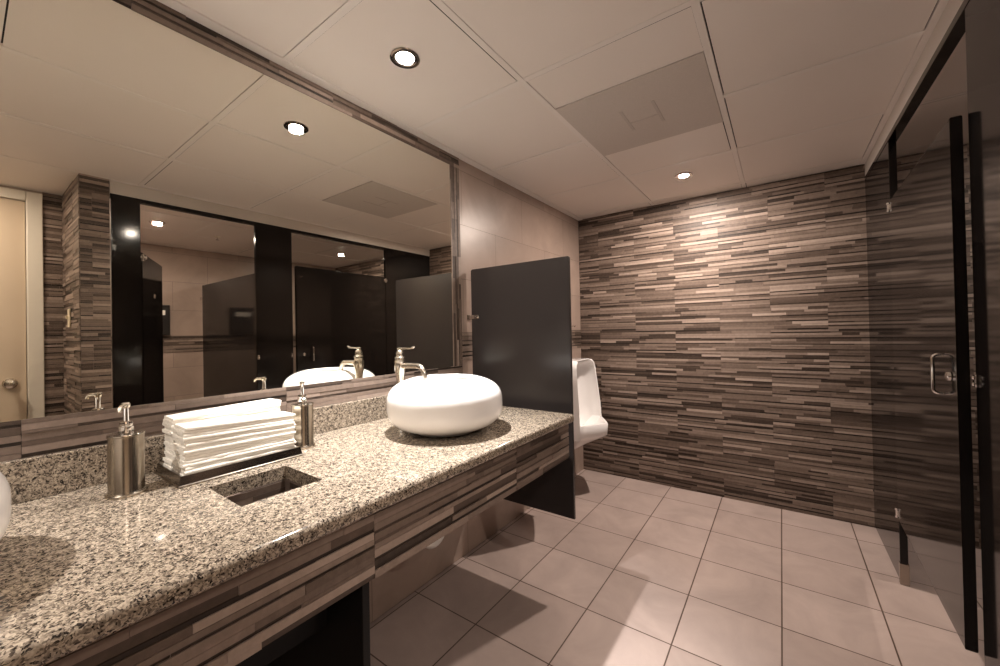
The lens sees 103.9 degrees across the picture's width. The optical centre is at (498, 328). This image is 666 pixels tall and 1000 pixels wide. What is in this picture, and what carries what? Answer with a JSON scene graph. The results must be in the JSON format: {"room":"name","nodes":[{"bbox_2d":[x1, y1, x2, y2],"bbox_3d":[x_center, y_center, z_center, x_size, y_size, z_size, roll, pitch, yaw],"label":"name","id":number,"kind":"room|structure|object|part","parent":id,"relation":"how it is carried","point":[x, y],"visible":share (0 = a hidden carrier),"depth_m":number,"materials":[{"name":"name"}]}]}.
{"room":"public restroom","nodes":[
{"label":"public restroom","id":0,"kind":"room"},
{"bbox_2d":[3,159,583,622],"bbox_3d":[-0.698,0.153,1.568,0.100,2.200,4.750,-2,-1,36],"label":"wall","id":1,"kind":"structure","parent":0,"point":[501,224],"depth_m":2.37,"materials":[{"name":"tile"}]},
{"bbox_2d":[0,395,387,504],"bbox_3d":[-1.111,0.350,0.886,0.021,0.097,3.038,-2,-1,36],"label":"backsplash","id":2,"kind":"structure","parent":1,"relation":"attached to","point":[35,477],"depth_m":0.98,"materials":[{"name":"beige stone"}]},
{"bbox_2d":[0,0,453,421],"bbox_3d":[-1.137,-0.334,0.890,0.003,1.092,3.022,-2,-1,36],"label":"wall mirror","id":3,"kind":"object","parent":1,"relation":"attached to","point":[180,220],"visible":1,"depth_m":1.17,"materials":[{"name":"clear glass"}]},
{"bbox_2d":[0,0,462,461],"bbox_3d":[-1.117,-0.321,0.914,0.006,1.245,3.104,-2,-1,36],"label":"trim","id":4,"kind":"structure","parent":1,"relation":"attached to","point":[24,438],"depth_m":1.28,"materials":[{"name":"stone"}]},
{"bbox_2d":[0,406,573,665],"bbox_3d":[-0.829,0.819,0.685,0.690,0.854,3.039,-2,-1,36],"label":"countertop","id":5,"kind":"structure","parent":1,"relation":"attached to","point":[274,564],"depth_m":0.80,"materials":[{"name":"stone"}]},
{"bbox_2d":[0,471,11,539],"bbox_3d":[-0.940,0.293,0.476,0.436,0.199,0.436,-2,-1,36],"label":"vessel sink","id":6,"kind":"object","parent":5,"relation":"in","point":[5,489],"visible":1,"depth_m":0.61,"materials":[{"name":"white ceramic"}]},
{"bbox_2d":[104,402,147,499],"bbox_3d":[-0.891,0.286,0.937,0.076,0.218,0.076,-2,-1,36],"label":"soap dispenser","id":7,"kind":"object","parent":5,"relation":"on","point":[125,447],"visible":1,"depth_m":0.92,"materials":[{"name":"metal"}]},
{"bbox_2d":[154,445,303,488],"bbox_3d":[-0.772,0.381,1.140,0.202,0.026,0.311,-2,-1,36],"label":"tray","id":8,"kind":"object","parent":5,"relation":"on","point":[179,482],"visible":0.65,"depth_m":1.05,"materials":[{"name":"metal"}]},
{"bbox_3d":[-0.742,0.383,1.122,0.087,0.008,0.278,-2,-1,36],"label":"paper towel","id":9,"kind":"object","parent":8,"relation":"in","visible":0},
{"bbox_2d":[172,463,232,475],"bbox_3d":[-0.745,0.375,1.119,0.090,0.009,0.278,-2,-1,36],"label":"paper towel","id":10,"kind":"object","parent":9,"relation":"on","point":[173,470],"visible":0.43,"depth_m":1.01,"materials":[{"name":"white paper"}]},
{"bbox_2d":[174,446,295,474],"bbox_3d":[-0.741,0.367,1.122,0.090,0.010,0.281,-2,-1,36],"label":"paper towel","id":11,"kind":"object","parent":10,"relation":"on","point":[176,468],"visible":0.44,"depth_m":1.06,"materials":[{"name":"white paper"}]},
{"bbox_2d":[174,444,294,471],"bbox_3d":[-0.743,0.359,1.123,0.089,0.011,0.275,-2,-1,36],"label":"paper towel","id":12,"kind":"object","parent":11,"relation":"on","point":[290,445],"visible":0.39,"depth_m":1.07,"materials":[{"name":"white paper"}]},
{"bbox_2d":[172,441,295,468],"bbox_3d":[-0.743,0.350,1.121,0.089,0.012,0.284,-2,-1,36],"label":"paper towel","id":13,"kind":"object","parent":12,"relation":"on","point":[293,442],"visible":0.36,"depth_m":1.06,"materials":[{"name":"white paper"}]},
{"bbox_2d":[172,439,294,464],"bbox_3d":[-0.744,0.343,1.120,0.090,0.013,0.278,-2,-1,36],"label":"paper towel","id":14,"kind":"object","parent":13,"relation":"on","point":[174,458],"visible":0.4,"depth_m":1.06,"materials":[{"name":"white paper"}]},
{"bbox_2d":[173,436,293,460],"bbox_3d":[-0.745,0.335,1.122,0.089,0.014,0.274,-2,-1,36],"label":"paper towel","id":15,"kind":"object","parent":14,"relation":"on","point":[180,457],"visible":0.38,"depth_m":1.07,"materials":[{"name":"white paper"}]},
{"bbox_2d":[175,434,294,457],"bbox_3d":[-0.744,0.327,1.123,0.087,0.015,0.274,-2,-1,36],"label":"paper towel","id":16,"kind":"object","parent":15,"relation":"on","point":[290,435],"visible":0.34,"depth_m":1.07,"materials":[{"name":"white paper"}]},
{"bbox_2d":[173,431,295,454],"bbox_3d":[-0.742,0.319,1.121,0.087,0.016,0.282,-2,-1,36],"label":"paper towel","id":17,"kind":"object","parent":16,"relation":"on","point":[292,432],"visible":0.34,"depth_m":1.06,"materials":[{"name":"white paper"}]},
{"bbox_2d":[172,429,294,450],"bbox_3d":[-0.745,0.310,1.122,0.087,0.017,0.279,-2,-1,36],"label":"paper towel","id":18,"kind":"object","parent":17,"relation":"on","point":[175,445],"visible":0.46,"depth_m":1.06,"materials":[{"name":"white paper"}]},
{"bbox_2d":[175,426,294,447],"bbox_3d":[-0.742,0.302,1.124,0.087,0.018,0.276,-2,-1,36],"label":"paper towel","id":19,"kind":"object","parent":18,"relation":"on","point":[292,427],"visible":0.52,"depth_m":1.07,"materials":[{"name":"white paper"}]},
{"bbox_2d":[173,424,295,444],"bbox_3d":[-0.744,0.295,1.125,0.087,0.019,0.281,-2,-1,36],"label":"paper towel","id":20,"kind":"object","parent":19,"relation":"on","point":[290,425],"visible":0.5,"depth_m":1.07,"materials":[{"name":"white paper"}]},
{"bbox_2d":[172,421,294,441],"bbox_3d":[-0.744,0.286,1.121,0.089,0.020,0.280,-2,-1,36],"label":"paper towel","id":21,"kind":"object","parent":20,"relation":"on","point":[293,422],"visible":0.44,"depth_m":1.06,"materials":[{"name":"white paper"}]},
{"bbox_2d":[174,411,295,430],"bbox_3d":[-0.743,0.262,1.124,0.090,0.023,0.280,-2,-1,36],"label":"paper towel","id":22,"kind":"object","parent":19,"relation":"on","point":[197,425],"visible":1,"depth_m":1.09,"materials":[{"name":"white paper"}]},
{"bbox_2d":[171,417,293,434],"bbox_3d":[-0.747,0.271,1.121,0.089,0.022,0.280,-2,-1,36],"label":"paper towel","id":23,"kind":"object","parent":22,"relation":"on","point":[174,429],"visible":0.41,"depth_m":1.06,"materials":[{"name":"white paper"}]},
{"bbox_2d":[172,419,293,437],"bbox_3d":[-0.746,0.278,1.121,0.089,0.021,0.276,-2,-1,36],"label":"paper towel","id":24,"kind":"object","parent":23,"relation":"on","point":[289,420],"visible":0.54,"depth_m":1.07,"materials":[{"name":"white paper"}]},
{"bbox_3d":[-0.810,0.384,1.173,0.080,0.009,0.280,-2,-1,36],"label":"paper towel","id":25,"kind":"object","parent":8,"relation":"in","visible":0},
{"bbox_2d":[163,463,173,470],"bbox_3d":[-0.815,0.375,1.170,0.079,0.009,0.276,-2,-1,36],"label":"paper towel","id":26,"kind":"object","parent":25,"relation":"on","point":[164,465],"visible":0.03,"depth_m":1.06,"materials":[{"name":"white paper"}]},
{"bbox_3d":[-0.812,0.366,1.171,0.082,0.010,0.276,-2,-1,36],"label":"paper towel","id":27,"kind":"object","parent":26,"relation":"on","visible":0},
{"bbox_2d":[162,457,173,464],"bbox_3d":[-0.815,0.358,1.170,0.080,0.010,0.278,-2,-1,36],"label":"paper towel","id":28,"kind":"object","parent":27,"relation":"on","point":[168,460],"visible":0.03,"depth_m":1.06,"materials":[{"name":"white paper"}]},
{"bbox_3d":[-0.812,0.348,1.172,0.082,0.010,0.272,-2,-1,36],"label":"paper towel","id":29,"kind":"object","parent":28,"relation":"on","visible":0},
{"bbox_2d":[164,451,173,457],"bbox_3d":[-0.813,0.340,1.173,0.081,0.011,0.280,-2,-1,36],"label":"paper towel","id":30,"kind":"object","parent":29,"relation":"on","point":[165,452],"visible":0.05,"depth_m":1.06,"materials":[{"name":"white paper"}]},
{"bbox_2d":[165,447,174,454],"bbox_3d":[-0.813,0.331,1.172,0.082,0.011,0.272,-2,-1,36],"label":"paper towel","id":31,"kind":"object","parent":30,"relation":"on","point":[166,449],"visible":0.07,"depth_m":1.06,"materials":[{"name":"white paper"}]},
{"bbox_3d":[-0.814,0.322,1.174,0.080,0.012,0.274,-2,-1,36],"label":"paper towel","id":32,"kind":"object","parent":31,"relation":"on","visible":0},
{"bbox_2d":[164,441,172,447],"bbox_3d":[-0.814,0.313,1.172,0.079,0.012,0.276,-2,-1,36],"label":"paper towel","id":33,"kind":"object","parent":32,"relation":"on","point":[165,442],"visible":0.02,"depth_m":1.06,"materials":[{"name":"white paper"}]},
{"bbox_3d":[-0.813,0.304,1.175,0.080,0.012,0.278,-2,-1,36],"label":"paper towel","id":34,"kind":"object","parent":33,"relation":"on","visible":0},
{"bbox_3d":[-0.814,0.295,1.173,0.081,0.012,0.274,-2,-1,36],"label":"paper towel","id":35,"kind":"object","parent":34,"relation":"on","visible":0},
{"bbox_3d":[-0.813,0.286,1.175,0.082,0.013,0.278,-2,-1,36],"label":"paper towel","id":36,"kind":"object","parent":35,"relation":"on","visible":0},
{"bbox_2d":[162,428,172,434],"bbox_3d":[-0.817,0.277,1.171,0.082,0.013,0.278,-2,-1,36],"label":"paper towel","id":37,"kind":"object","parent":36,"relation":"on","point":[164,430],"visible":0.05,"depth_m":1.06,"materials":[{"name":"white paper"}]},
{"bbox_2d":[164,409,280,430],"bbox_3d":[-0.814,0.268,1.174,0.080,0.013,0.276,-2,-1,36],"label":"paper towel","id":38,"kind":"object","parent":37,"relation":"on","point":[276,410],"visible":0.22,"depth_m":1.22,"materials":[{"name":"white paper"}]},
{"bbox_2d":[162,406,279,427],"bbox_3d":[-0.816,0.259,1.171,0.079,0.014,0.279,-2,-1,36],"label":"paper towel","id":39,"kind":"object","parent":38,"relation":"on","point":[278,407],"visible":0.33,"depth_m":1.16,"materials":[{"name":"white paper"}]},
{"bbox_2d":[163,403,280,424],"bbox_3d":[-0.815,0.250,1.172,0.080,0.014,0.280,-2,-1,36],"label":"paper towel","id":40,"kind":"object","parent":39,"relation":"on","point":[169,422],"visible":0.51,"depth_m":1.13,"materials":[{"name":"white paper"}]},
{"bbox_2d":[164,398,280,421],"bbox_3d":[-0.814,0.241,1.175,0.081,0.015,0.280,-2,-1,36],"label":"paper towel","id":41,"kind":"object","parent":40,"relation":"on","point":[235,407],"visible":1,"depth_m":1.15,"materials":[{"name":"white paper"}]},
{"bbox_2d":[291,381,315,449],"bbox_3d":[-0.650,0.284,1.301,0.076,0.218,0.076,-2,-1,36],"label":"soap dispenser","id":42,"kind":"object","parent":5,"relation":"on","point":[303,409],"visible":0.85,"depth_m":1.28,"materials":[{"name":"metal"}]},
{"bbox_3d":[-0.561,0.835,1.097,0.636,0.818,0.020,-1,-1,36],"label":"support panel","id":43,"kind":"part","parent":5,"relation":"part of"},
{"bbox_2d":[394,346,427,383],"bbox_3d":[-0.354,0.230,1.594,0.180,0.318,0.048,-2,-1,36],"label":"tap","id":44,"kind":"object","parent":5,"relation":"on","point":[400,366],"visible":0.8,"depth_m":1.61,"materials":[{"name":"silver metal"}]},
{"bbox_3d":[-0.341,0.169,1.584,0.147,0.060,0.024,-1,-1,36],"label":"spout","id":45,"kind":"part","parent":44,"relation":"part of","materials":[{"name":"silver metal"}]},
{"bbox_2d":[426,536,443,548],"bbox_3d":[-0.360,0.670,1.691,0.275,0.483,0.146,-2,-1,36],"label":"pipe","id":46,"kind":"object","parent":5,"relation":"attached to","point":[435,544],"visible":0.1,"depth_m":1.61,"materials":[{"name":"white plastic"}]},
{"bbox_2d":[386,374,502,436],"bbox_3d":[-0.201,0.286,1.497,0.436,0.199,0.436,-2,-1,36],"label":"vessel sink","id":47,"kind":"object","parent":5,"relation":"in","point":[437,405],"visible":0.99,"depth_m":1.32,"materials":[{"name":"white ceramic"}]},
{"bbox_2d":[157,0,582,220],"bbox_3d":[-0.663,-0.948,1.535,0.042,0.008,4.748,-2,-1,36],"label":"trim","id":48,"kind":"structure","parent":1,"relation":"attached to","point":[176,5],"depth_m":1.51,"materials":[{"name":"metal"}]},
{"bbox_2d":[462,330,580,359],"bbox_3d":[0.268,0.095,2.814,0.006,0.155,1.586,-2,-1,36],"label":"trim","id":49,"kind":"structure","parent":1,"relation":"attached to","point":[576,338],"depth_m":2.22,"materials":[{"name":"stone"}]},
{"bbox_2d":[467,256,575,519],"bbox_3d":[0.098,0.285,2.040,0.628,1.247,0.044,-2,-1,36],"label":"divider","id":50,"kind":"object","parent":1,"relation":"attached to","point":[520,317],"visible":0.54,"depth_m":1.98,"materials":[{"name":"grey laminate"}]},
{"bbox_2d":[571,323,607,449],"bbox_3d":[0.633,0.436,2.968,0.400,1.005,0.424,-2,-1,36],"label":"urinal","id":51,"kind":"object","parent":1,"relation":"attached to","point":[589,423],"visible":0.51,"depth_m":3.09,"materials":[{"name":"white ceramic"}]},
{"bbox_2d":[283,0,968,216],"bbox_3d":[0.863,-0.993,0.431,3.810,0.010,4.750,-2,-1,36],"label":"ceiling grid","id":52,"kind":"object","parent":1,"relation":"attached to","point":[696,7],"depth_m":1.51,"materials":[{"name":"metal"}]},
{"bbox_2d":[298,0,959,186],"bbox_3d":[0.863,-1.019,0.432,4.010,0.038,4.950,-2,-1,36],"label":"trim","id":53,"kind":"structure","parent":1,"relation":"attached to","point":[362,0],"depth_m":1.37,"materials":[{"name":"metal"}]},
{"bbox_2d":[177,0,968,218],"bbox_3d":[0.849,-0.990,0.412,3.985,0.004,4.873,-2,-1,36],"label":"ceiling","id":54,"kind":"structure","parent":0,"point":[754,42],"depth_m":1.48,"materials":[{"name":"white paint"}]},
{"bbox_2d":[389,46,420,68],"bbox_3d":[-0.329,-0.957,1.382,0.108,0.016,0.108,-2,-1,36],"label":"recessed light","id":55,"kind":"object","parent":54,"relation":"in","point":[401,56],"visible":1,"depth_m":1.37,"materials":[{"name":"white glass"}]},
{"bbox_2d":[556,51,722,155],"bbox_3d":[0.659,-0.976,1.789,0.584,0.014,0.580,-2,-1,36],"label":"ceiling vent","id":56,"kind":"object","parent":54,"relation":"in","point":[678,97],"visible":1,"depth_m":1.73,"materials":[{"name":"white metal"}]},
{"bbox_2d":[674,172,692,178],"bbox_3d":[1.185,-0.978,2.500,0.108,0.016,0.108,-2,-1,36],"label":"recessed light","id":57,"kind":"object","parent":54,"relation":"in","point":[684,175],"visible":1,"depth_m":2.49,"materials":[{"name":"white glass"}]},
{"bbox_2d":[370,469,984,665],"bbox_3d":[0.908,1.252,0.413,4.010,0.080,4.950,-2,-1,36],"label":"floor","id":58,"kind":"structure","parent":0,"point":[644,573],"depth_m":1.79,"materials":[{"name":"tile"}]},
{"bbox_2d":[865,140,909,586],"bbox_3d":[2.070,0.154,2.095,0.033,2.095,0.635,-2,-1,36],"label":"pilaster","id":59,"kind":"object","parent":58,"relation":"on","point":[881,184],"visible":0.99,"depth_m":2.04,"materials":[{"name":"grey laminate"}]},
{"bbox_2d":[886,115,978,652],"bbox_3d":[1.590,0.149,1.487,0.052,1.510,0.953,-2,-1,37],"label":"door","id":60,"kind":"structure","parent":59,"relation":"attached to","point":[935,510],"depth_m":1.26,"materials":[{"name":"grey glass"}]},
{"bbox_3d":[1.368,0.141,1.221,0.024,0.129,0.009,-1,-1,36],"label":"pull handle","id":61,"kind":"part","parent":60,"relation":"part of","materials":[{"name":"silver metal"}]},
{"bbox_2d":[965,0,999,665],"bbox_3d":[1.240,0.162,0.958,0.043,2.095,0.285,-2,-1,36],"label":"pilaster","id":62,"kind":"object","parent":58,"relation":"on","point":[982,17],"visible":1,"depth_m":1.01,"materials":[{"name":"grey laminate"}]},
{"bbox_2d":[578,143,980,548],"bbox_3d":[2.276,0.100,2.344,3.810,2.200,0.006,-2,-1,36],"label":"wall","id":63,"kind":"structure","parent":0,"point":[725,334],"depth_m":2.74,"materials":[{"name":"tile"}]},
{"bbox_2d":[865,0,969,180],"bbox_3d":[1.452,-0.940,1.276,0.037,0.104,2.680,-2,-1,36],"label":"header","id":64,"kind":"object","parent":63,"relation":"attached to","point":[949,30],"visible":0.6,"depth_m":1.40,"materials":[{"name":"metal"}]}
]}

